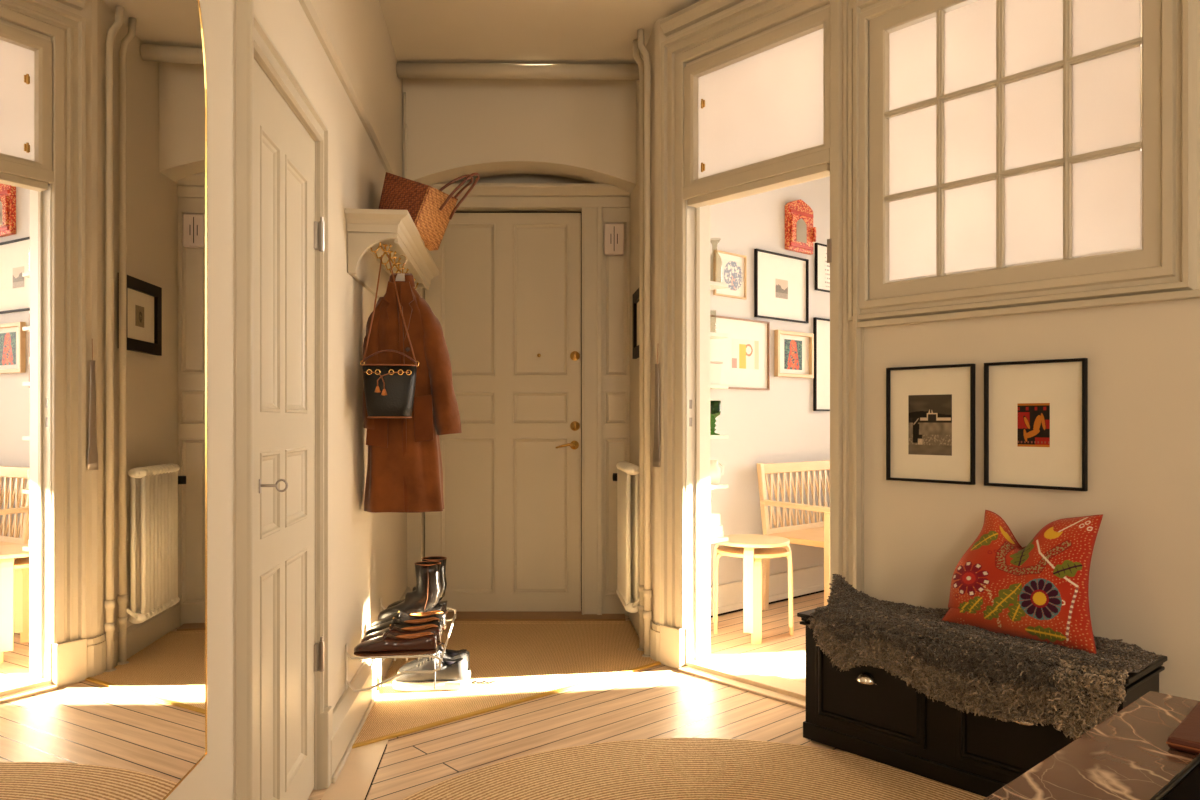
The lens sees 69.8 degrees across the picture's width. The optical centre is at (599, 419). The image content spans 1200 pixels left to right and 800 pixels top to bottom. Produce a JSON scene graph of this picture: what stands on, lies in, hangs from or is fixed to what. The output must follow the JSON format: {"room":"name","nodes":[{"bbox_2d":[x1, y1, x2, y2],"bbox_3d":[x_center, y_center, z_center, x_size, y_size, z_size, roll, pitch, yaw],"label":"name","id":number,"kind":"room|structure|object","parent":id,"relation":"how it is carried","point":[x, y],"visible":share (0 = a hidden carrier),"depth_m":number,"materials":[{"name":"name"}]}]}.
{"room":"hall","nodes":[
{"label":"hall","id":0,"kind":"room"},
{"bbox_2d":[165,0,406,799],"bbox_3d":[-0.781,-0.366,1.008,0.169,2.950,8.243,0,0,-6],"label":"wall","id":1,"kind":"structure","parent":0,"point":[286,23],"depth_m":2.76,"materials":[{"name":"paint"}]},
{"bbox_2d":[0,0,206,799],"bbox_3d":[-0.706,-0.205,1.179,0.012,1.676,0.904,0,0,-6],"label":"wall mirror","id":2,"kind":"object","parent":1,"relation":"attached to","point":[103,103],"visible":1,"depth_m":1.21,"materials":[{"name":"clear glass"}]},
{"bbox_2d":[239,0,253,799],"bbox_3d":[-0.763,-0.366,1.851,0.031,2.950,0.016,0,0,-5],"label":"trim","id":3,"kind":"structure","parent":1,"relation":"attached to","point":[250,3],"depth_m":1.84,"materials":[{"name":"wood"}]},
{"bbox_2d":[236,0,327,799],"bbox_3d":[-0.806,0.105,2.241,0.023,2.007,0.807,0,0,-6],"label":"trim","id":4,"kind":"structure","parent":1,"relation":"attached to","point":[265,50],"depth_m":1.84,"materials":[{"name":"wood"}]},
{"bbox_2d":[254,59,323,799],"bbox_3d":[-0.806,0.133,2.253,0.101,1.928,0.699,0,0,-6],"label":"door","id":5,"kind":"structure","parent":1,"relation":"in","point":[287,234],"depth_m":2.22,"materials":[{"name":"wood"}]},
{"bbox_2d":[318,706,332,788],"bbox_3d":[-0.836,0.994,2.615,0.034,0.230,0.066,0,0,-6],"label":"trim","id":6,"kind":"structure","parent":1,"relation":"attached to","point":[325,724],"depth_m":2.58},
{"bbox_2d":[299,0,372,133],"bbox_3d":[-0.815,-1.168,2.333,0.024,0.030,2.287,0,0,-6],"label":"trim","id":7,"kind":"structure","parent":1,"relation":"attached to","point":[307,6],"depth_m":2.78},
{"bbox_2d":[321,739,388,799],"bbox_3d":[-0.665,1.108,1.644,0.125,0.002,2.683,0,0,-6],"label":"trim","id":8,"kind":"structure","parent":1,"relation":"attached to","point":[353,782],"depth_m":2.69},
{"bbox_2d":[331,587,411,782],"bbox_3d":[-0.951,1.026,3.760,0.063,0.165,2.299,0,0,-6],"label":"baseboard","id":9,"kind":"structure","parent":1,"relation":"attached to","point":[350,713],"depth_m":3.00,"materials":[{"name":"wood"}]},
{"bbox_2d":[368,130,392,173],"bbox_3d":[-0.989,-1.168,4.046,0.022,0.030,1.157,0,0,-6],"label":"trim","id":10,"kind":"structure","parent":1,"relation":"attached to","point":[372,135],"depth_m":3.73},
{"bbox_2d":[345,208,438,298],"bbox_3d":[-0.844,-0.629,3.636,0.215,0.216,1.266,0,0,-6],"label":"shelf","id":11,"kind":"object","parent":1,"relation":"attached to","point":[372,233],"visible":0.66,"depth_m":3.24,"materials":[{"name":"white wood"}]},
{"bbox_2d":[360,255,418,417],"bbox_3d":[-0.786,-0.317,3.145,0.230,0.621,0.173,0,0,41],"label":"bag","id":12,"kind":"object","parent":11,"relation":"hanging from","point":[389,389],"visible":1,"depth_m":3.08,"materials":[{"name":"black leather"}]},
{"bbox_2d":[395,255,406,280],"bbox_3d":[-0.768,-0.523,3.330,0.180,0.231,0.016,0,0,0],"label":"hanger","id":13,"kind":"object","parent":11,"relation":"hanging from","point":[400,277],"visible":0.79,"depth_m":3.32,"materials":[{"name":"silver metal"}]},
{"bbox_2d":[362,273,461,512],"bbox_3d":[-0.722,-0.112,3.335,0.378,0.923,0.201,0,0,-3],"label":"coat","id":14,"kind":"object","parent":13,"relation":"hanging from","point":[405,470],"visible":0.85,"depth_m":3.26,"materials":[{"name":"brown leather"}]},
{"bbox_2d":[378,172,479,250],"bbox_3d":[-0.774,-0.872,3.551,0.519,0.310,0.386,0,0,33],"label":"tote bag","id":15,"kind":"object","parent":11,"relation":"on","point":[431,210],"visible":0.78,"depth_m":3.42,"materials":[{"name":"wicker"}]},
{"bbox_2d":[345,598,455,691],"bbox_3d":[-0.768,0.877,3.426,0.333,0.180,0.808,0,0,-6],"label":"shoe rack","id":16,"kind":"object","parent":1,"relation":"attached to","point":[347,654],"visible":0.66,"depth_m":3.04,"materials":[{"name":"white metal"}]},
{"bbox_2d":[354,632,436,656],"bbox_3d":[-0.734,0.799,3.091,0.290,0.074,0.100,0,0,-6],"label":"loafer","id":17,"kind":"object","parent":16,"relation":"on","point":[386,644],"visible":1,"depth_m":3.06,"materials":[{"name":"brown leather"}]},
{"bbox_2d":[361,624,440,644],"bbox_3d":[-0.740,0.797,3.207,0.290,0.077,0.100,0,0,-6],"label":"loafer","id":18,"kind":"object","parent":16,"relation":"on","point":[394,630],"visible":0.52,"depth_m":3.19,"materials":[{"name":"brown leather"}]},
{"bbox_2d":[365,617,441,635],"bbox_3d":[-0.757,0.797,3.321,0.290,0.077,0.100,0,0,-6],"label":"loafer","id":19,"kind":"object","parent":16,"relation":"on","point":[433,620],"visible":0.41,"depth_m":3.30,"materials":[{"name":"black leather"}]},
{"bbox_2d":[372,610,445,629],"bbox_3d":[-0.763,0.797,3.437,0.290,0.077,0.100,0,0,-6],"label":"loafer","id":20,"kind":"object","parent":16,"relation":"on","point":[400,615],"visible":0.38,"depth_m":3.42,"materials":[{"name":"black leather"}]},
{"bbox_2d":[378,561,441,619],"bbox_3d":[-0.794,0.717,3.595,0.260,0.238,0.098,0,0,-6],"label":"boot","id":21,"kind":"object","parent":16,"relation":"on","point":[426,595],"visible":0.76,"depth_m":3.57,"materials":[{"name":"black leather"}]},
{"bbox_2d":[386,556,447,612],"bbox_3d":[-0.791,0.717,3.722,0.260,0.238,0.098,0,0,-6],"label":"boot","id":22,"kind":"object","parent":16,"relation":"on","point":[443,582],"visible":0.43,"depth_m":3.71,"materials":[{"name":"black leather"}]},
{"bbox_2d":[402,78,635,194],"bbox_3d":[-0.434,-1.516,4.745,1.255,0.650,0.250,0,0,0],"label":"wall","id":23,"kind":"structure","parent":0,"point":[579,129],"depth_m":4.62,"materials":[{"name":"paint"}]},
{"bbox_2d":[403,92,406,178],"bbox_3d":[-1.041,-1.471,4.600,0.023,0.560,0.014,0,0,0],"label":"cable","id":24,"kind":"object","parent":23,"relation":"attached to","point":[404,93],"visible":0.88,"depth_m":4.59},
{"bbox_2d":[425,213,580,610],"bbox_3d":[-0.556,-0.044,4.920,0.894,2.283,0.109,0,0,0],"label":"door","id":25,"kind":"structure","parent":23,"relation":"in","point":[505,295],"depth_m":4.93,"materials":[{"name":"white wood"}]},
{"bbox_2d":[407,183,629,613],"bbox_3d":[-0.464,-0.106,4.885,1.270,2.430,0.170,0,0,0],"label":"trim","id":26,"kind":"structure","parent":23,"relation":"attached to","point":[484,197],"depth_m":4.86,"materials":[{"name":"wood"}]},
{"bbox_2d":[582,207,601,614],"bbox_3d":[-0.046,-0.046,4.849,0.114,2.310,0.018,0,0,0],"label":"trim","id":27,"kind":"structure","parent":23,"relation":"attached to","point":[599,209],"depth_m":4.84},
{"bbox_2d":[602,208,629,615],"bbox_3d":[0.085,-0.046,4.888,0.171,2.310,0.043,0,0,0],"label":"trim","id":28,"kind":"structure","parent":23,"relation":"attached to","point":[615,269],"depth_m":4.87,"materials":[{"name":"wood"}]},
{"bbox_2d":[456,174,589,182],"bbox_3d":[-0.450,-0.366,5.050,1.700,2.950,0.100,0,0,0],"label":"wall","id":29,"kind":"structure","parent":0,"point":[517,178],"depth_m":5.00,"materials":[{"name":"paint"}]},
{"bbox_2d":[455,212,581,609],"bbox_3d":[-0.556,-0.066,4.981,1.006,2.350,0.007,0,0,0],"label":"door frame","id":30,"kind":"structure","parent":29,"relation":"in","point":[455,212],"depth_m":4.98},
{"bbox_2d":[446,610,625,620],"bbox_3d":[-0.446,1.103,4.851,1.173,0.012,0.259,0,0,0],"label":"trim","id":31,"kind":"structure","parent":29,"relation":"attached to","point":[460,615],"depth_m":4.80,"materials":[{"name":"brown wood"}]},
{"bbox_2d":[308,592,848,799],"bbox_3d":[1.547,1.149,2.530,10.000,0.080,12.500,0,0,-42],"label":"floor","id":32,"kind":"structure","parent":0,"point":[659,701],"depth_m":3.19,"materials":[{"name":"brown wood"}]},
{"bbox_2d":[365,744,386,799],"bbox_3d":[-0.599,1.108,1.625,0.002,0.003,2.633,0,0,-6],"label":"trim","id":33,"kind":"structure","parent":32,"relation":"on","point":[386,744],"depth_m":2.70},
{"bbox_2d":[352,621,660,748],"bbox_3d":[-0.375,1.104,3.805,1.318,0.010,1.830,0,0,0],"label":"rug","id":34,"kind":"object","parent":32,"relation":"on","point":[526,660],"visible":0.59,"depth_m":3.84,"materials":[{"name":"wicker"}]},
{"bbox_2d":[392,651,468,691],"bbox_3d":[-0.695,1.029,3.533,0.308,0.145,0.113,0,0,-2],"label":"sneaker","id":35,"kind":"object","parent":34,"relation":"on","point":[452,675],"visible":0.88,"depth_m":3.50,"materials":[{"name":"leather"}]},
{"bbox_2d":[397,642,470,677],"bbox_3d":[-0.705,1.029,3.663,0.308,0.145,0.113,0,0,-6],"label":"sneaker","id":36,"kind":"object","parent":34,"relation":"on","point":[451,654],"visible":0.35,"depth_m":3.65,"materials":[{"name":"white leather"}]},
{"bbox_2d":[472,681,495,683],"bbox_3d":[-0.488,1.097,3.601,0.098,0.007,0.026,0,0,5],"label":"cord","id":37,"kind":"object","parent":34,"relation":"on","point":[472,681],"visible":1,"depth_m":3.60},
{"bbox_2d":[402,738,985,799],"bbox_3d":[0.310,1.105,1.928,2.112,0.009,2.112,0,0,0],"label":"round rug","id":38,"kind":"object","parent":32,"relation":"on","point":[655,768],"visible":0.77,"depth_m":2.65,"materials":[{"name":"wicker"}]},
{"bbox_2d":[983,691,1198,799],"bbox_3d":[0.909,0.794,1.064,0.780,0.610,0.620,0,0,-42],"label":"marble table","id":39,"kind":"object","parent":38,"relation":"on","point":[1126,756],"visible":0.9,"depth_m":1.23,"materials":[{"name":"brown stone"}]},
{"bbox_2d":[1150,753,1199,799],"bbox_3d":[0.820,0.481,1.058,0.286,0.014,0.208,0,0,-42],"label":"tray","id":40,"kind":"object","parent":39,"relation":"on","point":[1185,785],"visible":1,"depth_m":1.13,"materials":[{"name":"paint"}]},
{"bbox_2d":[1166,701,1199,753],"bbox_3d":[0.955,0.479,1.334,0.085,0.018,0.242,0,0,45],"label":"case","id":41,"kind":"object","parent":39,"relation":"on","point":[1186,737],"visible":1,"depth_m":1.28,"materials":[{"name":"brown"}]},
{"bbox_2d":[714,545,793,643],"bbox_3d":[0.795,0.889,4.460,0.379,0.440,0.379,0,0,-28],"label":"stool","id":42,"kind":"object","parent":32,"relation":"on","point":[773,552],"visible":0.7,"depth_m":4.31,"materials":[{"name":"brown wood"}]},
{"bbox_2d":[713,534,792,632],"bbox_3d":[0.791,0.837,4.460,0.379,0.440,0.379,0,0,-40],"label":"stool","id":43,"kind":"object","parent":42,"relation":"on","point":[749,542],"visible":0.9,"depth_m":4.30,"materials":[{"name":"brown wood"}]},
{"bbox_2d":[756,460,829,609],"bbox_3d":[1.684,0.681,5.393,1.610,0.855,0.515,0,0,-42],"label":"bench","id":44,"kind":"object","parent":32,"relation":"on","point":[816,534],"visible":0.38,"depth_m":5.10,"materials":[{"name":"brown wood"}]},
{"bbox_2d":[797,606,1166,796],"bbox_3d":[1.139,0.884,2.702,0.342,0.432,1.023,0,0,-42],"label":"storage bench","id":45,"kind":"object","parent":32,"relation":"on","point":[869,712],"visible":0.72,"depth_m":2.65,"materials":[{"name":"black paint"}]},
{"bbox_2d":[807,574,1161,739],"bbox_3d":[1.130,0.706,2.673,0.416,0.304,1.039,0,0,-42],"label":"sheepskin","id":46,"kind":"object","parent":45,"relation":"on","point":[981,671],"visible":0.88,"depth_m":2.48,"materials":[{"name":"fur"}]},
{"bbox_2d":[942,510,1102,653],"bbox_3d":[1.279,0.462,2.611,0.200,0.372,0.476,0,0,-42],"label":"cushion","id":47,"kind":"object","parent":46,"relation":"on","point":[1038,590],"visible":0.99,"depth_m":2.54,"materials":[{"name":"fabric"}]},
{"bbox_2d":[630,8,685,665],"bbox_3d":[0.338,-0.366,4.475,0.259,2.950,1.278,0,0,-5],"label":"wall","id":48,"kind":"structure","parent":0,"point":[657,37],"depth_m":3.99,"materials":[{"name":"paint"}]},
{"bbox_2d":[604,223,623,255],"bbox_3d":[0.079,-1.016,4.846,0.112,0.176,0.048,0,0,0],"label":"door chime","id":49,"kind":"object","parent":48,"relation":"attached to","point":[613,232],"visible":1,"depth_m":4.82,"materials":[{"name":"plastic"}]},
{"bbox_2d":[613,461,638,612],"bbox_3d":[0.145,0.579,4.398,0.100,0.717,0.559,0,0,-7],"label":"radiator","id":50,"kind":"object","parent":48,"relation":"attached to","point":[627,475],"visible":0.97,"depth_m":4.24,"materials":[{"name":"metal"}]},
{"bbox_2d":[628,612,638,635],"bbox_3d":[0.203,1.040,4.444,0.017,0.138,0.854,0,0,-5],"label":"baseboard","id":51,"kind":"structure","parent":48,"relation":"attached to","point":[634,617],"depth_m":4.53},
{"bbox_2d":[633,288,638,358],"bbox_3d":[0.204,-0.499,4.379,0.020,0.345,0.450,0,0,-5],"label":"framed picture","id":52,"kind":"object","parent":48,"relation":"attached to","point":[636,294],"visible":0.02,"depth_m":4.52,"materials":[{"name":"black wood"}]},
{"bbox_2d":[633,39,643,650],"bbox_3d":[0.191,-0.364,4.141,0.086,2.946,0.052,0,0,37],"label":"riser pipe","id":53,"kind":"object","parent":48,"relation":"attached to","point":[636,52],"visible":0.65,"depth_m":4.12,"materials":[{"name":"metal"}]},
{"bbox_2d":[637,29,651,656],"bbox_3d":[0.208,-0.364,4.031,0.086,2.946,0.052,0,0,37],"label":"riser pipe","id":54,"kind":"object","parent":48,"relation":"attached to","point":[647,591],"visible":0.95,"depth_m":4.01,"materials":[{"name":"metal"}]},
{"bbox_2d":[650,620,659,661],"bbox_3d":[0.258,1.024,3.973,0.039,0.170,0.140,0,0,-27],"label":"baseboard","id":55,"kind":"structure","parent":48,"relation":"attached to","point":[655,629],"depth_m":3.94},
{"bbox_2d":[653,349,660,466],"bbox_3d":[0.264,-0.069,3.937,0.018,0.565,0.048,0,0,-42],"label":"shoehorn","id":56,"kind":"object","parent":48,"relation":"hanging from","point":[656,450],"visible":1,"depth_m":3.93,"materials":[{"name":"metal"}]},
{"bbox_2d":[710,281,727,289],"bbox_3d":[0.464,-0.621,4.150,0.220,0.070,0.220,0,0,-42],"label":"wall shelf","id":57,"kind":"object","parent":48,"relation":"attached to","point":[713,285],"visible":0.26,"depth_m":4.11,"materials":[{"name":"white paint"}]},
{"bbox_2d":[710,332,727,338],"bbox_3d":[0.464,-0.380,4.150,0.220,0.070,0.220,0,0,-42],"label":"wall shelf","id":58,"kind":"object","parent":48,"relation":"attached to","point":[713,335],"visible":0.26,"depth_m":4.11,"materials":[{"name":"white paint"}]},
{"bbox_2d":[710,384,727,388],"bbox_3d":[0.464,-0.134,4.150,0.220,0.070,0.220,0,0,-42],"label":"wall shelf","id":59,"kind":"object","parent":48,"relation":"attached to","point":[712,386],"visible":0.26,"depth_m":4.10,"materials":[{"name":"white paint"}]},
{"bbox_2d":[710,361,722,384],"bbox_3d":[0.523,-0.224,4.129,0.096,0.110,0.096,0,0,-42],"label":"storage box","id":60,"kind":"object","parent":59,"relation":"on","point":[715,366],"visible":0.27,"depth_m":4.10,"materials":[{"name":"white paint"}]},
{"bbox_2d":[710,484,727,488],"bbox_3d":[0.464,0.344,4.150,0.220,0.070,0.220,0,0,-42],"label":"wall shelf","id":61,"kind":"object","parent":48,"relation":"attached to","point":[717,486],"visible":0.25,"depth_m":4.10,"materials":[{"name":"white paint"}]},
{"bbox_2d":[710,460,723,484],"bbox_3d":[0.547,0.252,4.144,0.078,0.115,0.072,0,0,-40],"label":"mug","id":62,"kind":"object","parent":61,"relation":"on","point":[715,475],"visible":0.75,"depth_m":4.11,"materials":[{"name":"ceramic"}]},
{"bbox_2d":[710,537,727,542],"bbox_3d":[0.464,0.599,4.150,0.220,0.070,0.220,0,0,-42],"label":"wall shelf","id":63,"kind":"object","parent":48,"relation":"attached to","point":[722,539],"visible":0.22,"depth_m":4.09,"materials":[{"name":"white paint"}]},
{"bbox_2d":[710,531,722,538],"bbox_3d":[0.492,0.548,4.141,0.150,0.030,0.140,0,0,-42],"label":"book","id":64,"kind":"object","parent":63,"relation":"on","point":[718,534],"visible":0.36,"depth_m":4.10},
{"bbox_2d":[710,525,722,532],"bbox_3d":[0.492,0.520,4.141,0.140,0.026,0.140,0,0,45],"label":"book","id":65,"kind":"object","parent":64,"relation":"on","point":[715,528],"visible":0.34,"depth_m":4.11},
{"bbox_2d":[710,513,719,526],"bbox_3d":[0.492,0.479,4.141,0.140,0.055,0.100,0,0,41],"label":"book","id":66,"kind":"object","parent":65,"relation":"on","point":[714,518],"visible":0.32,"depth_m":4.10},
{"bbox_2d":[710,435,727,438],"bbox_3d":[0.464,0.107,4.150,0.220,0.070,0.220,0,0,-42],"label":"wall shelf","id":67,"kind":"object","parent":48,"relation":"attached to","point":[711,436],"visible":0.25,"depth_m":4.09,"materials":[{"name":"white paint"}]},
{"bbox_2d":[710,400,720,434],"bbox_3d":[0.543,-0.011,4.140,0.080,0.165,0.080,0,0,0],"label":"goblet","id":68,"kind":"object","parent":67,"relation":"on","point":[715,406],"visible":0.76,"depth_m":4.11,"materials":[{"name":"green glass"}]},
{"bbox_2d":[379,0,1141,126],"bbox_3d":[2.250,-1.891,1.500,9.500,0.100,11.000,0,0,0],"label":"ceiling","id":69,"kind":"structure","parent":0,"point":[420,31],"depth_m":4.03,"materials":[{"name":"paint"}]},
{"bbox_2d":[396,62,638,79],"bbox_3d":[-0.414,-1.793,4.420,1.247,0.084,0.076,0,0,0],"label":"ceiling pipe","id":70,"kind":"object","parent":69,"relation":"attached to","point":[404,69],"visible":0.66,"depth_m":4.39,"materials":[{"name":"metal"}]},
{"bbox_2d":[709,176,890,281],"bbox_3d":[1.828,-0.366,2.446,0.006,2.950,4.000,0,0,-42],"label":"wall","id":71,"kind":"structure","parent":0,"point":[828,176],"depth_m":3.68,"materials":[{"name":"paint"}]},
{"bbox_2d":[710,177,924,586],"bbox_3d":[1.411,-0.366,5.655,2.950,2.950,0.150,0,0,-42],"label":"wall","id":72,"kind":"structure","parent":0,"point":[779,424],"depth_m":5.18,"materials":[{"name":"paint"}]},
{"bbox_2d":[713,250,746,299],"bbox_3d":[0.751,-0.835,4.954,0.281,0.255,0.017,0,0,-42],"label":"framed picture","id":73,"kind":"object","parent":72,"relation":"attached to","point":[732,267],"visible":0.98,"depth_m":4.96,"materials":[{"name":"paper"}]},
{"bbox_2d":[724,259,742,291],"bbox_3d":[0.771,-0.835,4.976,0.170,0.170,0.001,0,0,-42],"label":"print","id":74,"kind":"object","parent":73,"relation":"attached to","point":[733,270],"depth_m":4.98},
{"bbox_2d":[710,315,769,389],"bbox_3d":[0.811,-0.386,5.007,0.559,0.413,0.016,0,0,-42],"label":"framed picture","id":75,"kind":"object","parent":72,"relation":"attached to","point":[744,355],"visible":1,"depth_m":5.03,"materials":[{"name":"brown wood"}]},
{"bbox_2d":[732,339,758,369],"bbox_3d":[0.853,-0.386,5.049,0.250,0.170,0.001,0,0,-42],"label":"print","id":76,"kind":"object","parent":75,"relation":"attached to","point":[745,353],"depth_m":5.05},
{"bbox_2d":[710,590,823,617],"bbox_3d":[1.462,1.103,5.583,2.670,0.012,0.025,0,0,-42],"label":"trim","id":77,"kind":"structure","parent":72,"relation":"attached to","point":[729,612],"depth_m":5.24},
{"bbox_2d":[710,565,823,615],"bbox_3d":[1.463,1.018,5.582,2.670,0.158,0.028,0,0,-42],"label":"baseboard","id":78,"kind":"structure","parent":72,"relation":"attached to","point":[811,579],"depth_m":5.24,"materials":[{"name":"white paint"}]},
{"bbox_2d":[754,249,808,323],"bbox_3d":[1.120,-0.815,5.280,0.526,0.404,0.020,0,0,-42],"label":"framed picture","id":79,"kind":"object","parent":72,"relation":"attached to","point":[781,281],"visible":1,"depth_m":5.28,"materials":[{"name":"paper"}]},
{"bbox_2d":[776,279,787,298],"bbox_3d":[1.117,-0.805,5.284,0.125,0.115,0.001,0,0,-42],"label":"print","id":80,"kind":"object","parent":79,"relation":"attached to","point":[781,285],"depth_m":5.28},
{"bbox_2d":[774,330,813,377],"bbox_3d":[1.212,-0.407,5.356,0.375,0.284,0.028,0,0,-42],"label":"framed picture","id":81,"kind":"object","parent":72,"relation":"attached to","point":[793,351],"visible":1,"depth_m":5.36,"materials":[{"name":"brown wood"}]},
{"bbox_2d":[784,339,801,369],"bbox_3d":[1.206,-0.407,5.363,0.185,0.185,0.001,0,0,-42],"label":"print","id":82,"kind":"object","parent":81,"relation":"attached to","point":[792,348],"depth_m":5.36},
{"bbox_2d":[785,199,815,254],"bbox_3d":[1.256,-1.217,5.382,0.264,0.327,0.052,0,0,-42],"label":"mirror","id":83,"kind":"object","parent":72,"relation":"attached to","point":[800,233],"visible":1,"depth_m":5.36,"materials":[{"name":"red metal"}]},
{"bbox_2d":[791,214,795,241],"bbox_3d":[1.194,-1.183,5.312,0.040,0.168,0.015,0,0,-42],"label":"shutter","id":84,"kind":"object","parent":83,"relation":"attached to","point":[793,216],"depth_m":5.30,"materials":[{"name":"red wood"}]},
{"bbox_2d":[796,218,806,242],"bbox_3d":[1.259,-1.186,5.378,0.106,0.150,0.003,0,0,-42],"label":"mirror glass","id":85,"kind":"object","parent":83,"relation":"on","point":[801,223],"depth_m":5.38,"materials":[{"name":"white"}]},
{"bbox_2d":[812,227,815,241],"bbox_3d":[1.357,-1.176,5.452,0.018,0.092,0.022,0,0,-42],"label":"shutter","id":86,"kind":"object","parent":83,"relation":"attached to","point":[813,228],"depth_m":5.44,"materials":[{"name":"red wood"}]},
{"bbox_2d":[813,317,829,410],"bbox_3d":[1.637,-0.357,5.739,0.704,0.600,0.021,0,0,-42],"label":"framed picture","id":87,"kind":"object","parent":72,"relation":"attached to","point":[821,326],"visible":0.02,"depth_m":5.57,"materials":[{"name":"black wood"}]},
{"bbox_2d":[815,243,829,292],"bbox_3d":[1.539,-0.986,5.654,0.412,0.302,0.018,0,0,-42],"label":"framed picture","id":88,"kind":"object","parent":72,"relation":"attached to","point":[822,268],"visible":0.34,"depth_m":5.57,"materials":[{"name":"paper"}]},
{"bbox_2d":[824,250,829,287],"bbox_3d":[1.529,-0.986,5.650,0.200,0.240,0.001,0,0,-42],"label":"print","id":89,"kind":"object","parent":88,"relation":"attached to","point":[826,265],"depth_m":5.60},
{"bbox_2d":[686,0,1199,700],"bbox_3d":[2.068,-0.366,2.057,0.150,2.950,4.900,0,0,-42],"label":"wall","id":90,"kind":"structure","parent":0,"point":[1144,358],"depth_m":2.58,"materials":[{"name":"paint"}]},
{"bbox_2d":[660,625,684,668],"bbox_3d":[0.620,1.019,3.542,0.041,0.180,1.008,0,0,-42],"label":"trim","id":91,"kind":"structure","parent":90,"relation":"attached to","point":[672,639],"depth_m":3.85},
{"bbox_2d":[689,400,691,425],"bbox_3d":[0.405,-0.031,3.855,0.018,0.120,0.004,0,0,-42],"label":"door hinge","id":92,"kind":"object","parent":90,"relation":"attached to","point":[690,401],"depth_m":3.85,"materials":[{"name":"metal"}]},
{"bbox_2d":[695,207,699,659],"bbox_3d":[0.684,0.064,3.599,0.021,2.090,0.756,0,0,-42],"label":"trim","id":93,"kind":"structure","parent":90,"relation":"attached to","point":[697,210],"depth_m":3.87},
{"bbox_2d":[686,200,709,665],"bbox_3d":[0.445,0.064,3.888,0.157,2.090,0.006,0,0,-42],"label":"trim","id":94,"kind":"structure","parent":90,"relation":"attached to","point":[704,210],"depth_m":3.89,"materials":[{"name":"white paint"}]},
{"bbox_2d":[660,0,744,36],"bbox_3d":[1.956,-1.778,2.037,0.046,0.055,5.020,0,0,-42],"label":"trim","id":95,"kind":"structure","parent":90,"relation":"attached to","point":[704,9],"depth_m":3.76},
{"bbox_2d":[678,658,805,708],"bbox_3d":[0.678,1.094,3.594,0.225,0.030,0.756,0,0,-42],"label":"threshold","id":96,"kind":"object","parent":90,"relation":"attached to","point":[786,690],"depth_m":3.60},
{"bbox_2d":[683,148,829,207],"bbox_3d":[0.664,-0.991,3.582,0.122,0.080,0.756,0,0,-42],"label":"trim","id":97,"kind":"structure","parent":90,"relation":"attached to","point":[814,165],"depth_m":3.52,"materials":[{"name":"wood"}]},
{"bbox_2d":[684,7,829,187],"bbox_3d":[0.654,-1.286,3.558,0.068,0.561,0.767,0,0,-42],"label":"trim","id":98,"kind":"structure","parent":90,"relation":"attached to","point":[819,20],"depth_m":3.58,"materials":[{"name":"wood"}]},
{"bbox_2d":[698,28,822,178],"bbox_3d":[0.654,-1.286,3.558,0.017,0.470,0.677,0,0,-42],"label":"window","id":99,"kind":"structure","parent":90,"relation":"in","point":[768,104],"depth_m":3.55,"materials":[{"name":"white glass"}]},
{"bbox_2d":[661,0,861,628],"bbox_3d":[0.623,-0.394,3.544,0.035,2.646,1.008,0,0,-42],"label":"trim","id":100,"kind":"structure","parent":90,"relation":"attached to","point":[752,18],"depth_m":3.56,"materials":[{"name":"wood"}]},
{"bbox_2d":[827,238,831,262],"bbox_3d":[0.879,-0.641,3.268,0.032,0.100,0.023,0,0,-42],"label":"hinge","id":101,"kind":"structure","parent":90,"relation":"attached to","point":[829,241],"depth_m":3.26,"materials":[{"name":"metal"}]},
{"bbox_2d":[861,328,863,592],"bbox_3d":[0.969,0.385,3.175,0.008,1.448,0.008,0,0,-42],"label":"trim","id":102,"kind":"structure","parent":90,"relation":"attached to","point":[862,329],"depth_m":3.17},
{"bbox_2d":[886,364,974,484],"bbox_3d":[1.137,0.014,2.972,0.020,0.402,0.315,0,0,-42],"label":"framed picture","id":103,"kind":"object","parent":90,"relation":"attached to","point":[930,410],"visible":1,"depth_m":2.97,"materials":[{"name":"paper"}]},
{"bbox_2d":[908,394,951,455],"bbox_3d":[1.141,0.017,2.975,0.001,0.208,0.158,0,0,-42],"label":"print","id":104,"kind":"object","parent":103,"relation":"attached to","point":[929,416],"depth_m":2.97},
{"bbox_2d":[869,0,1160,298],"bbox_3d":[1.312,-0.952,2.813,0.045,1.031,0.938,0,0,-42],"label":"window","id":105,"kind":"structure","parent":90,"relation":"in","point":[1002,133],"depth_m":2.79,"materials":[{"name":"glass"}]},
{"bbox_2d":[925,127,1141,277],"bbox_3d":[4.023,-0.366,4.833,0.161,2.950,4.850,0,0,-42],"label":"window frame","id":106,"kind":"structure","parent":105,"relation":"attached to","point":[1141,127],"depth_m":5.64,"materials":[{"name":"paint"}]},
{"bbox_2d":[848,0,1196,321],"bbox_3d":[1.310,-0.954,2.821,0.088,1.195,1.104,0,0,-42],"label":"trim","id":107,"kind":"structure","parent":90,"relation":"attached to","point":[1177,271],"depth_m":2.52,"materials":[{"name":"wood"}]},
{"bbox_2d":[857,289,1199,327],"bbox_3d":[1.309,-0.350,2.775,0.030,0.022,1.082,0,0,-42],"label":"trim","id":108,"kind":"structure","parent":90,"relation":"attached to","point":[1187,294],"depth_m":2.68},
{"bbox_2d":[984,358,1087,490],"bbox_3d":[1.367,0.014,2.712,0.022,0.402,0.306,0,0,-42],"label":"framed picture","id":109,"kind":"object","parent":90,"relation":"attached to","point":[1036,411],"visible":1,"depth_m":2.71,"materials":[{"name":"paper"}]},
{"bbox_2d":[1017,403,1049,446],"bbox_3d":[1.370,0.016,2.718,0.001,0.138,0.098,0,0,-42],"label":"print","id":110,"kind":"object","parent":109,"relation":"attached to","point":[1033,419],"depth_m":2.72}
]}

